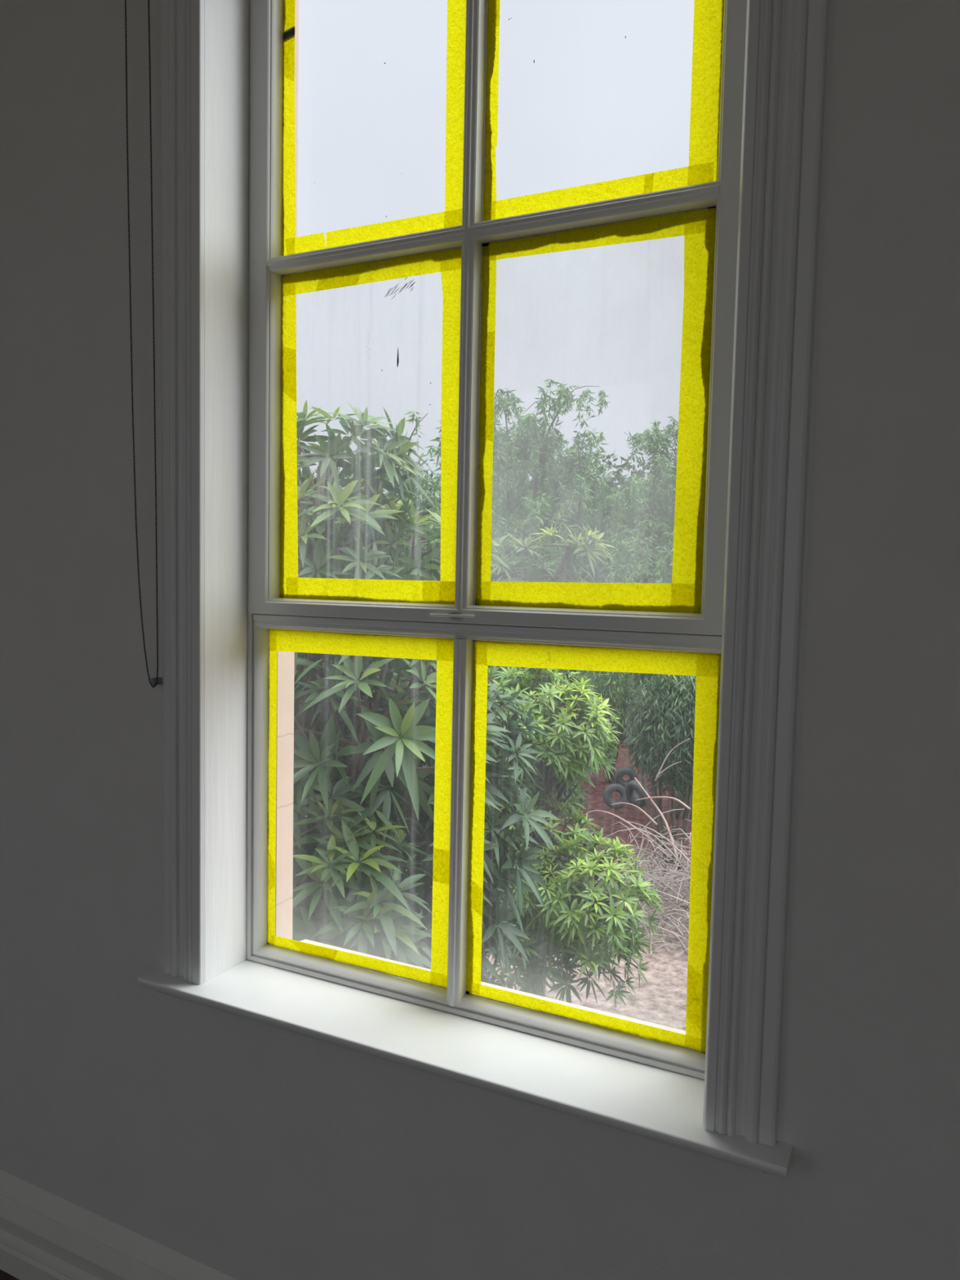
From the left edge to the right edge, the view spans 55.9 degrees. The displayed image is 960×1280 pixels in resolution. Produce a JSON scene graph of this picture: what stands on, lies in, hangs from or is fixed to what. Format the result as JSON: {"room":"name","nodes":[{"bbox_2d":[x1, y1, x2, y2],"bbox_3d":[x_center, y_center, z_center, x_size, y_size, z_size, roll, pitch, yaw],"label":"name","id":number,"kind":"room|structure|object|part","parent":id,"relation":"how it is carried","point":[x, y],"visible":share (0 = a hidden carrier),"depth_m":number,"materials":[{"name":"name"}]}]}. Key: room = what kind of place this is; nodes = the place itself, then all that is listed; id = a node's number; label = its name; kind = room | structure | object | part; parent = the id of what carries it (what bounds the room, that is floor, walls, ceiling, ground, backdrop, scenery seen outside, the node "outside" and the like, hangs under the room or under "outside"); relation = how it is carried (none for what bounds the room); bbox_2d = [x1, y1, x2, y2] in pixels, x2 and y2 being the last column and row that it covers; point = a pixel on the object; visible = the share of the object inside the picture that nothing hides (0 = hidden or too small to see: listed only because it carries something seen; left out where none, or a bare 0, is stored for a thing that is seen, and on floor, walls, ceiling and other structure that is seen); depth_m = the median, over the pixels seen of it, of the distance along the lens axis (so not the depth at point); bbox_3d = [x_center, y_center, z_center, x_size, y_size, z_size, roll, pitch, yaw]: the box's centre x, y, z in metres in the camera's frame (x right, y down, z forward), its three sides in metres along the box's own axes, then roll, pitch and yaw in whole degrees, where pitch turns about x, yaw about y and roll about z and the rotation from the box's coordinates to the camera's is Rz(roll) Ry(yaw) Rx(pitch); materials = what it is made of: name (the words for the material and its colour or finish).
{"room":"room under renovation","nodes":[
{"label":"room under renovation","id":0,"kind":"room"},
{"bbox_2d":[0,1269,19,1279],"bbox_3d":[-1.304,1.719,0.084,5.200,0.200,4.336,3,4,26],"label":"floor","id":1,"kind":"structure","parent":0,"point":[3,1275],"depth_m":2.11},
{"bbox_2d":[275,0,298,939],"bbox_3d":[-0.333,1.011,1.974,5.200,7.350,0.057,3,4,26],"label":"wall","id":2,"kind":"structure","parent":0,"point":[285,660],"depth_m":1.98,"materials":[{"name":"beige paint"}]},
{"bbox_2d":[0,0,959,1279],"bbox_3d":[-0.349,-0.270,1.798,5.200,3.770,0.211,3,4,26],"label":"wall","id":3,"kind":"structure","parent":0,"point":[244,1148],"depth_m":1.68,"materials":[{"name":"paint"}]},
{"bbox_2d":[0,1169,236,1279],"bbox_3d":[-0.439,1.413,1.804,4.900,0.208,0.037,3,4,26],"label":"baseboard","id":4,"kind":"structure","parent":3,"relation":"attached to","point":[44,1235],"depth_m":2.04,"materials":[{"name":"paint"}]},
{"bbox_2d":[124,0,161,687],"bbox_3d":[-0.655,-0.848,1.776,0.083,1.889,0.039,3,4,26],"label":"cord","id":5,"kind":"object","parent":3,"relation":"hanging from","point":[153,682],"visible":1,"depth_m":1.78,"materials":[{"name":"fabric"}]},
{"bbox_2d":[160,0,204,984],"bbox_3d":[-0.583,-0.419,1.774,0.114,2.220,0.026,3,4,26],"label":"trim","id":6,"kind":"structure","parent":3,"relation":"attached to","point":[182,21],"depth_m":1.77,"materials":[{"name":"paint"}]},
{"bbox_2d":[137,0,792,1177],"bbox_3d":[-0.056,-0.381,1.590,1.262,2.286,0.235,3,4,26],"label":"window","id":7,"kind":"structure","parent":3,"relation":"in","point":[652,1090],"depth_m":1.71,"materials":[{"name":"paint"}]},
{"bbox_2d":[266,848,275,943],"bbox_3d":[-0.448,0.551,1.941,0.021,0.206,0.001,3,4,25],"label":"tape strip","id":8,"kind":"object","parent":7,"relation":"attached to","point":[271,866],"visible":1,"depth_m":1.94,"materials":[{"name":"yellow paper"}]},
{"bbox_2d":[267,650,277,870],"bbox_3d":[-0.441,0.259,1.921,0.023,0.562,0.001,3,4,26],"label":"tape strip","id":9,"kind":"object","parent":7,"relation":"attached to","point":[273,654],"visible":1,"depth_m":1.92,"materials":[{"name":"yellow paper"}]},
{"bbox_2d":[281,35,295,256],"bbox_3d":[-0.384,-0.987,1.819,0.037,0.434,0.001,3,4,26],"label":"tape strip","id":10,"kind":"object","parent":7,"relation":"attached to","point":[288,207],"visible":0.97,"depth_m":1.82,"materials":[{"name":"yellow paper"}]},
{"bbox_2d":[280,278,296,380],"bbox_3d":[-0.390,-0.611,1.844,0.042,0.251,0.001,3,4,26],"label":"tape strip","id":11,"kind":"object","parent":7,"relation":"attached to","point":[288,302],"visible":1,"depth_m":1.84,"materials":[{"name":"yellow paper"}]},
{"bbox_2d":[282,35,294,82],"bbox_3d":[-0.383,-1.157,1.808,0.032,0.090,0.001,3,4,26],"label":"tape strip","id":12,"kind":"object","parent":7,"relation":"attached to","point":[288,50],"visible":1,"depth_m":1.81,"materials":[{"name":"yellow paper"}]},
{"bbox_2d":[282,0,294,32],"bbox_3d":[-0.380,-1.310,1.797,0.031,0.196,0.001,3,4,25],"label":"tape strip","id":13,"kind":"object","parent":7,"relation":"attached to","point":[288,5],"visible":1,"depth_m":1.80,"materials":[{"name":"yellow paper"}]},
{"bbox_2d":[280,346,297,597],"bbox_3d":[-0.392,-0.344,1.861,0.050,0.515,0.001,3,4,26],"label":"tape strip","id":14,"kind":"object","parent":7,"relation":"attached to","point":[288,482],"visible":1,"depth_m":1.86,"materials":[{"name":"yellow paper"}]},
{"bbox_2d":[283,27,294,39],"bbox_3d":[-0.382,-1.206,1.805,0.032,0.027,0.001,3,4,26],"label":"tape","id":15,"kind":"object","parent":7,"relation":"attached to","point":[291,33],"visible":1,"depth_m":1.80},
{"bbox_2d":[268,934,333,952],"bbox_3d":[-0.373,0.648,1.909,0.181,0.025,0.001,3,4,26],"label":"tape strip","id":16,"kind":"object","parent":7,"relation":"attached to","point":[277,941],"visible":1,"depth_m":1.93,"materials":[{"name":"yellow paper"}]},
{"bbox_2d":[284,232,325,254],"bbox_3d":[-0.349,-0.788,1.812,0.103,0.042,0.001,3,4,26],"label":"tape strip","id":17,"kind":"object","parent":7,"relation":"attached to","point":[315,242],"visible":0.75,"depth_m":1.81,"materials":[{"name":"yellow paper"}]},
{"bbox_2d":[282,262,362,296],"bbox_3d":[-0.315,-0.716,1.800,0.196,0.041,0.001,3,4,26],"label":"tape strip","id":18,"kind":"object","parent":7,"relation":"attached to","point":[305,282],"visible":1,"depth_m":1.82,"materials":[{"name":"yellow paper"}]},
{"bbox_2d":[286,577,422,603],"bbox_3d":[-0.218,-0.097,1.788,0.410,0.046,0.001,3,4,26],"label":"tape strip","id":19,"kind":"object","parent":7,"relation":"attached to","point":[330,588],"visible":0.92,"depth_m":1.80,"materials":[{"name":"yellow paper"}]},
{"bbox_2d":[268,628,453,661],"bbox_3d":[-0.242,0.010,1.806,0.452,0.047,0.001,3,4,26],"label":"tape strip","id":20,"kind":"object","parent":7,"relation":"attached to","point":[292,641],"visible":0.93,"depth_m":1.80,"materials":[{"name":"yellow paper"}]},
{"bbox_2d":[288,938,447,987],"bbox_3d":[-0.231,0.654,1.838,0.398,0.028,0.001,3,4,26],"label":"tape strip","id":21,"kind":"object","parent":7,"relation":"attached to","point":[416,974],"visible":0.97,"depth_m":1.83,"materials":[{"name":"yellow paper"}]},
{"bbox_2d":[315,248,461,291],"bbox_3d":[-0.179,-0.708,1.732,0.333,0.041,0.001,3,4,26],"label":"tape strip","id":22,"kind":"object","parent":7,"relation":"attached to","point":[411,265],"visible":0.98,"depth_m":1.73,"materials":[{"name":"yellow paper"}]},
{"bbox_2d":[325,208,462,248],"bbox_3d":[-0.163,-0.777,1.721,0.317,0.044,0.001,3,4,26],"label":"tape strip","id":23,"kind":"object","parent":7,"relation":"attached to","point":[443,220],"visible":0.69,"depth_m":1.72,"materials":[{"name":"yellow paper"}]},
{"bbox_2d":[422,580,455,604],"bbox_3d":[-0.077,-0.090,1.718,0.075,0.045,0.001,3,4,26],"label":"tape strip","id":24,"kind":"object","parent":7,"relation":"attached to","point":[433,592],"visible":0.94,"depth_m":1.72,"materials":[{"name":"yellow paper"}]},
{"bbox_2d":[431,848,449,975],"bbox_3d":[-0.071,0.539,1.753,0.051,0.271,0.001,3,4,27],"label":"tape strip","id":25,"kind":"object","parent":7,"relation":"attached to","point":[441,860],"visible":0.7,"depth_m":1.75,"materials":[{"name":"yellow paper"}]},
{"bbox_2d":[433,660,453,850],"bbox_3d":[-0.064,0.234,1.732,0.051,0.471,0.001,3,4,26],"label":"tape strip","id":26,"kind":"object","parent":7,"relation":"attached to","point":[444,692],"visible":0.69,"depth_m":1.74,"materials":[{"name":"yellow paper"}]},
{"bbox_2d":[440,268,461,581],"bbox_3d":[-0.054,-0.387,1.690,0.056,0.639,0.001,3,4,26],"label":"tape strip","id":27,"kind":"object","parent":7,"relation":"attached to","point":[451,279],"visible":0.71,"depth_m":1.69,"materials":[{"name":"yellow paper"}]},
{"bbox_2d":[444,0,466,211],"bbox_3d":[-0.037,-1.080,1.641,0.055,0.663,0.001,3,4,26],"label":"tape strip","id":28,"kind":"object","parent":7,"relation":"attached to","point":[456,9],"visible":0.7,"depth_m":1.65,"materials":[{"name":"yellow paper"}]},
{"bbox_3d":[-0.044,-0.045,1.664,0.035,0.020,0.013,3,4,26],"label":"latch plate","id":29,"kind":"part","parent":7,"relation":"part of","materials":[{"name":"paint"}]},
{"bbox_3d":[-0.117,0.750,1.600,1.200,0.026,0.046,3,4,26],"label":"sill moulding","id":30,"kind":"part","parent":7,"relation":"part of","materials":[{"name":"paint"}]},
{"bbox_3d":[-0.079,0.722,1.667,1.262,0.020,0.235,3,4,26],"label":"sill","id":31,"kind":"part","parent":7,"relation":"part of","materials":[{"name":"paint"}]},
{"bbox_2d":[466,878,482,991],"bbox_3d":[-0.011,0.563,1.725,0.032,0.220,0.001,3,4,24],"label":"tape strip","id":32,"kind":"object","parent":7,"relation":"attached to","point":[474,913],"visible":1,"depth_m":1.72,"materials":[{"name":"yellow paper"}]},
{"bbox_3d":[-0.018,-0.399,1.663,0.999,2.219,0.053,3,4,26],"label":"frame","id":33,"kind":"part","parent":7,"relation":"part of","materials":[{"name":"paint"}]},
{"bbox_2d":[468,640,488,891],"bbox_3d":[-0.004,0.263,1.704,0.032,0.522,0.001,3,4,25],"label":"tape strip","id":34,"kind":"object","parent":7,"relation":"attached to","point":[479,692],"visible":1,"depth_m":1.70,"materials":[{"name":"yellow paper"}]},
{"bbox_2d":[475,331,494,604],"bbox_3d":[0.010,-0.313,1.662,0.031,0.495,0.001,3,4,26],"label":"tape strip","id":35,"kind":"object","parent":7,"relation":"attached to","point":[487,342],"visible":1,"depth_m":1.66,"materials":[{"name":"yellow paper"}]},
{"bbox_2d":[478,245,496,438],"bbox_3d":[0.014,-0.539,1.647,0.031,0.348,0.002,3,4,26],"label":"tape strip","id":36,"kind":"object","parent":7,"relation":"attached to","point":[488,268],"visible":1,"depth_m":1.64,"materials":[{"name":"yellow paper"}]},
{"bbox_3d":[-0.033,0.340,1.715,0.971,0.709,0.047,3,4,26],"label":"sash","id":37,"kind":"part","parent":7,"relation":"part of","materials":[{"name":"paint"}]},
{"bbox_2d":[483,2,500,213],"bbox_3d":[0.022,-1.012,1.615,0.026,0.530,0.001,3,4,26],"label":"tape strip","id":38,"kind":"object","parent":7,"relation":"attached to","point":[493,34],"visible":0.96,"depth_m":1.62,"materials":[{"name":"yellow paper"}]},
{"bbox_2d":[487,0,500,29],"bbox_3d":[0.027,-1.248,1.599,0.024,0.320,0.001,3,4,25],"label":"tape strip","id":39,"kind":"object","parent":7,"relation":"attached to","point":[493,12],"visible":1,"depth_m":1.61,"materials":[{"name":"yellow paper"}]},
{"bbox_3d":[-0.012,-0.754,1.635,0.988,1.448,0.051,3,4,26],"label":"sash","id":40,"kind":"part","parent":7,"relation":"part of","materials":[{"name":"paint"}]},
{"bbox_2d":[483,174,644,221],"bbox_3d":[0.147,-0.760,1.568,0.314,0.044,0.001,3,4,26],"label":"tape strip","id":41,"kind":"object","parent":7,"relation":"attached to","point":[633,185],"visible":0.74,"depth_m":1.57,"materials":[{"name":"yellow paper"}]},
{"bbox_2d":[469,982,706,1053],"bbox_3d":[0.182,0.678,1.635,0.452,0.025,0.001,3,4,26],"label":"tape strip","id":42,"kind":"object","parent":7,"relation":"attached to","point":[624,1026],"visible":0.99,"depth_m":1.62,"materials":[{"name":"yellow paper"}]},
{"bbox_2d":[479,581,702,613],"bbox_3d":[0.184,-0.077,1.590,0.412,0.051,0.001,3,4,26],"label":"tape strip","id":43,"kind":"object","parent":7,"relation":"attached to","point":[645,597],"visible":1,"depth_m":1.58,"materials":[{"name":"yellow paper"}]},
{"bbox_2d":[474,640,721,677],"bbox_3d":[0.193,0.034,1.591,0.456,0.047,0.002,3,4,26],"label":"tape strip","id":44,"kind":"object","parent":7,"relation":"attached to","point":[486,653],"visible":0.95,"depth_m":1.59,"materials":[{"name":"yellow paper"}]},
{"bbox_2d":[488,207,716,261],"bbox_3d":[0.198,-0.688,1.547,0.408,0.038,0.001,3,4,26],"label":"tape strip","id":45,"kind":"object","parent":7,"relation":"attached to","point":[687,223],"visible":0.98,"depth_m":1.53,"materials":[{"name":"yellow paper"}]},
{"bbox_2d":[643,161,714,193],"bbox_3d":[0.323,-0.750,1.481,0.116,0.042,0.001,3,4,26],"label":"tape strip","id":46,"kind":"object","parent":7,"relation":"attached to","point":[694,175],"visible":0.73,"depth_m":1.48,"materials":[{"name":"yellow paper"}]},
{"bbox_2d":[671,208,715,609],"bbox_3d":[0.352,-0.371,1.489,0.055,0.649,0.001,3,4,26],"label":"tape strip","id":47,"kind":"object","parent":7,"relation":"attached to","point":[699,248],"visible":0.87,"depth_m":1.49,"materials":[{"name":"yellow paper"}]},
{"bbox_2d":[685,963,708,1040],"bbox_3d":[0.369,0.626,1.540,0.038,0.147,0.001,3,4,27],"label":"tape strip","id":48,"kind":"object","parent":7,"relation":"attached to","point":[697,984],"visible":0.95,"depth_m":1.54,"materials":[{"name":"yellow paper"}]},
{"bbox_2d":[687,675,719,979],"bbox_3d":[0.374,0.347,1.521,0.043,0.648,0.001,3,4,26],"label":"tape strip","id":49,"kind":"object","parent":7,"relation":"attached to","point":[707,688],"visible":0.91,"depth_m":1.52,"materials":[{"name":"yellow paper"}]},
{"bbox_2d":[688,0,724,181],"bbox_3d":[0.368,-1.062,1.440,0.052,0.656,0.001,3,4,26],"label":"tape strip","id":50,"kind":"object","parent":7,"relation":"attached to","point":[708,27],"visible":0.91,"depth_m":1.45,"materials":[{"name":"yellow paper"}]},
{"bbox_2d":[300,939,685,1035],"bbox_3d":[0.005,0.723,1.817,0.953,0.050,0.105,3,4,26],"label":"sill","id":51,"kind":"structure","parent":3,"relation":"attached to","point":[639,1021],"depth_m":1.81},
{"bbox_2d":[702,0,833,1146],"bbox_3d":[0.414,-0.364,1.282,0.114,2.220,0.026,3,4,26],"label":"trim","id":52,"kind":"structure","parent":3,"relation":"attached to","point":[788,42],"depth_m":1.29,"materials":[{"name":"paint"}]},
{"bbox_2d":[306,671,692,1031],"bbox_3d":[19.458,2.563,31.284,110.000,0.817,69.700,3,4,26],"label":"ground","id":53,"kind":"structure","parent":0,"point":[663,1002],"depth_m":11.37,"materials":[{"name":"soil"}]},
{"bbox_2d":[292,400,559,984],"bbox_3d":[-0.896,1.607,4.524,2.406,5.511,2.032,3,4,23],"label":"broadleaf tree","id":54,"kind":"object","parent":53,"relation":"on","point":[349,893],"visible":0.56,"depth_m":3.95,"materials":[{"name":"green plant"}]},
{"bbox_2d":[326,410,559,804],"bbox_3d":[-0.751,0.182,13.086,3.990,7.280,3.768,3,4,26],"label":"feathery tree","id":55,"kind":"object","parent":53,"relation":"on","point":[434,500],"visible":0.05,"depth_m":12.43,"materials":[{"name":"green plant"}]},
{"bbox_2d":[297,446,676,689],"bbox_3d":[8.360,-2.117,34.880,46.133,11.197,4.468,3,4,26],"label":"hedge","id":56,"kind":"object","parent":53,"relation":"on","point":[611,480],"visible":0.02,"depth_m":35.33,"materials":[{"name":"green plant"}]},
{"bbox_2d":[421,388,562,575],"bbox_3d":[0.198,-2.906,29.875,4.804,10.747,4.193,3,5,29],"label":"feathery tree","id":57,"kind":"object","parent":53,"relation":"on","point":[501,402],"visible":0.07,"depth_m":29.27,"materials":[{"name":"green plant"}]},
{"bbox_2d":[434,523,619,684],"bbox_3d":[0.035,1.655,7.142,1.376,5.074,2.309,-1,5,-34],"label":"bush","id":58,"kind":"object","parent":53,"relation":"on","point":[569,550],"visible":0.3,"depth_m":6.36,"materials":[{"name":"green plant"}]},
{"bbox_2d":[430,665,665,1008],"bbox_3d":[0.267,2.193,5.810,1.403,4.213,2.036,1,4,-9],"label":"bush","id":59,"kind":"object","parent":53,"relation":"on","point":[571,894],"visible":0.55,"depth_m":5.22,"materials":[{"name":"green plant"}]},
{"bbox_2d":[491,378,656,715],"bbox_3d":[1.735,-1.560,22.196,4.977,9.335,6.099,2,4,6],"label":"feathery tree","id":60,"kind":"object","parent":53,"relation":"on","point":[566,497],"visible":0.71,"depth_m":21.48,"materials":[{"name":"green plant"}]},
{"bbox_2d":[568,670,643,783],"bbox_3d":[3.004,1.777,20.472,2.223,2.989,1.514,4,5,34],"label":"feathery shrub","id":61,"kind":"object","parent":53,"relation":"on","point":[620,736],"visible":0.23,"depth_m":20.07,"materials":[{"name":"green plant"}]},
{"bbox_2d":[603,783,627,808],"bbox_3d":[2.479,2.854,16.538,0.460,0.460,0.248,1,4,-4],"label":"tyre","id":62,"kind":"object","parent":53,"relation":"on","point":[607,793],"visible":0.9,"depth_m":16.46,"materials":[{"name":"black rubber"}]},
{"bbox_2d":[555,542,695,819],"bbox_3d":[3.919,0.765,17.532,4.472,5.605,4.128,-1,4,-25],"label":"feathery tree","id":63,"kind":"object","parent":53,"relation":"on","point":[660,577],"visible":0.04,"depth_m":17.58,"materials":[{"name":"green plant"}]},
{"bbox_2d":[614,766,637,787],"bbox_3d":[2.773,2.614,17.185,0.420,0.418,0.209,2,4,10],"label":"tyre","id":64,"kind":"object","parent":53,"relation":"on","point":[623,771],"visible":0.77,"depth_m":17.11,"materials":[{"name":"black rubber"}]},
{"bbox_2d":[586,416,678,678],"bbox_3d":[5.836,-2.088,27.836,4.706,9.598,4.972,-1,5,-31],"label":"feathery tree","id":65,"kind":"object","parent":53,"relation":"on","point":[659,477],"visible":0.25,"depth_m":27.37,"materials":[{"name":"green plant"}]},
{"bbox_2d":[624,779,649,808],"bbox_3d":[2.702,2.647,15.572,0.270,0.481,0.480,-1,5,-33],"label":"tyre","id":66,"kind":"object","parent":53,"relation":"on","point":[630,788],"visible":0.86,"depth_m":15.51,"materials":[{"name":"black rubber"}]},
{"bbox_2d":[583,808,691,957],"bbox_3d":[2.863,3.174,12.498,3.754,1.409,2.907,3,4,26],"label":"brush pile","id":67,"kind":"object","parent":53,"relation":"on","point":[669,875],"visible":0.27,"depth_m":12.34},
{"bbox_2d":[584,809,671,857],"bbox_3d":[2.122,2.770,13.121,1.503,0.442,0.044,5,5,42],"label":"branch","id":68,"kind":"object","parent":67,"relation":"on","point":[614,815],"visible":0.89,"depth_m":13.05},
{"bbox_2d":[610,802,657,825],"bbox_3d":[2.262,2.510,13.221,0.095,0.187,0.911,-2,5,-38],"label":"branch","id":69,"kind":"object","parent":67,"relation":"on","point":[639,808],"visible":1,"depth_m":13.13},
{"bbox_2d":[634,777,679,862],"bbox_3d":[2.544,2.544,12.909,0.114,0.960,1.127,-1,4,-24],"label":"branch","id":70,"kind":"object","parent":67,"relation":"on","point":[637,780],"visible":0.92,"depth_m":12.84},
{"bbox_2d":[635,796,690,809],"bbox_3d":[2.617,2.304,12.884,0.107,0.180,1.041,-2,5,-35],"label":"branch","id":71,"kind":"object","parent":70,"relation":"on","point":[671,797],"visible":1,"depth_m":12.83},
{"bbox_2d":[653,737,689,781],"bbox_3d":[2.808,1.753,13.245,0.490,0.674,0.026,2,4,11],"label":"branch","id":72,"kind":"object","parent":67,"relation":"on","point":[665,758],"visible":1,"depth_m":13.26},
{"bbox_2d":[621,673,696,876],"bbox_3d":[3.055,2.050,14.241,1.779,3.438,1.298,3,4,24],"label":"feathery shrub","id":73,"kind":"object","parent":53,"relation":"on","point":[664,719],"visible":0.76,"depth_m":13.99,"materials":[{"name":"green plant"}]},
{"bbox_2d":[655,761,681,776],"bbox_3d":[2.847,1.948,13.656,0.390,0.247,0.026,1,4,-3],"label":"branch","id":74,"kind":"object","parent":73,"relation":"attached to","point":[666,768],"visible":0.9,"depth_m":13.65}
]}

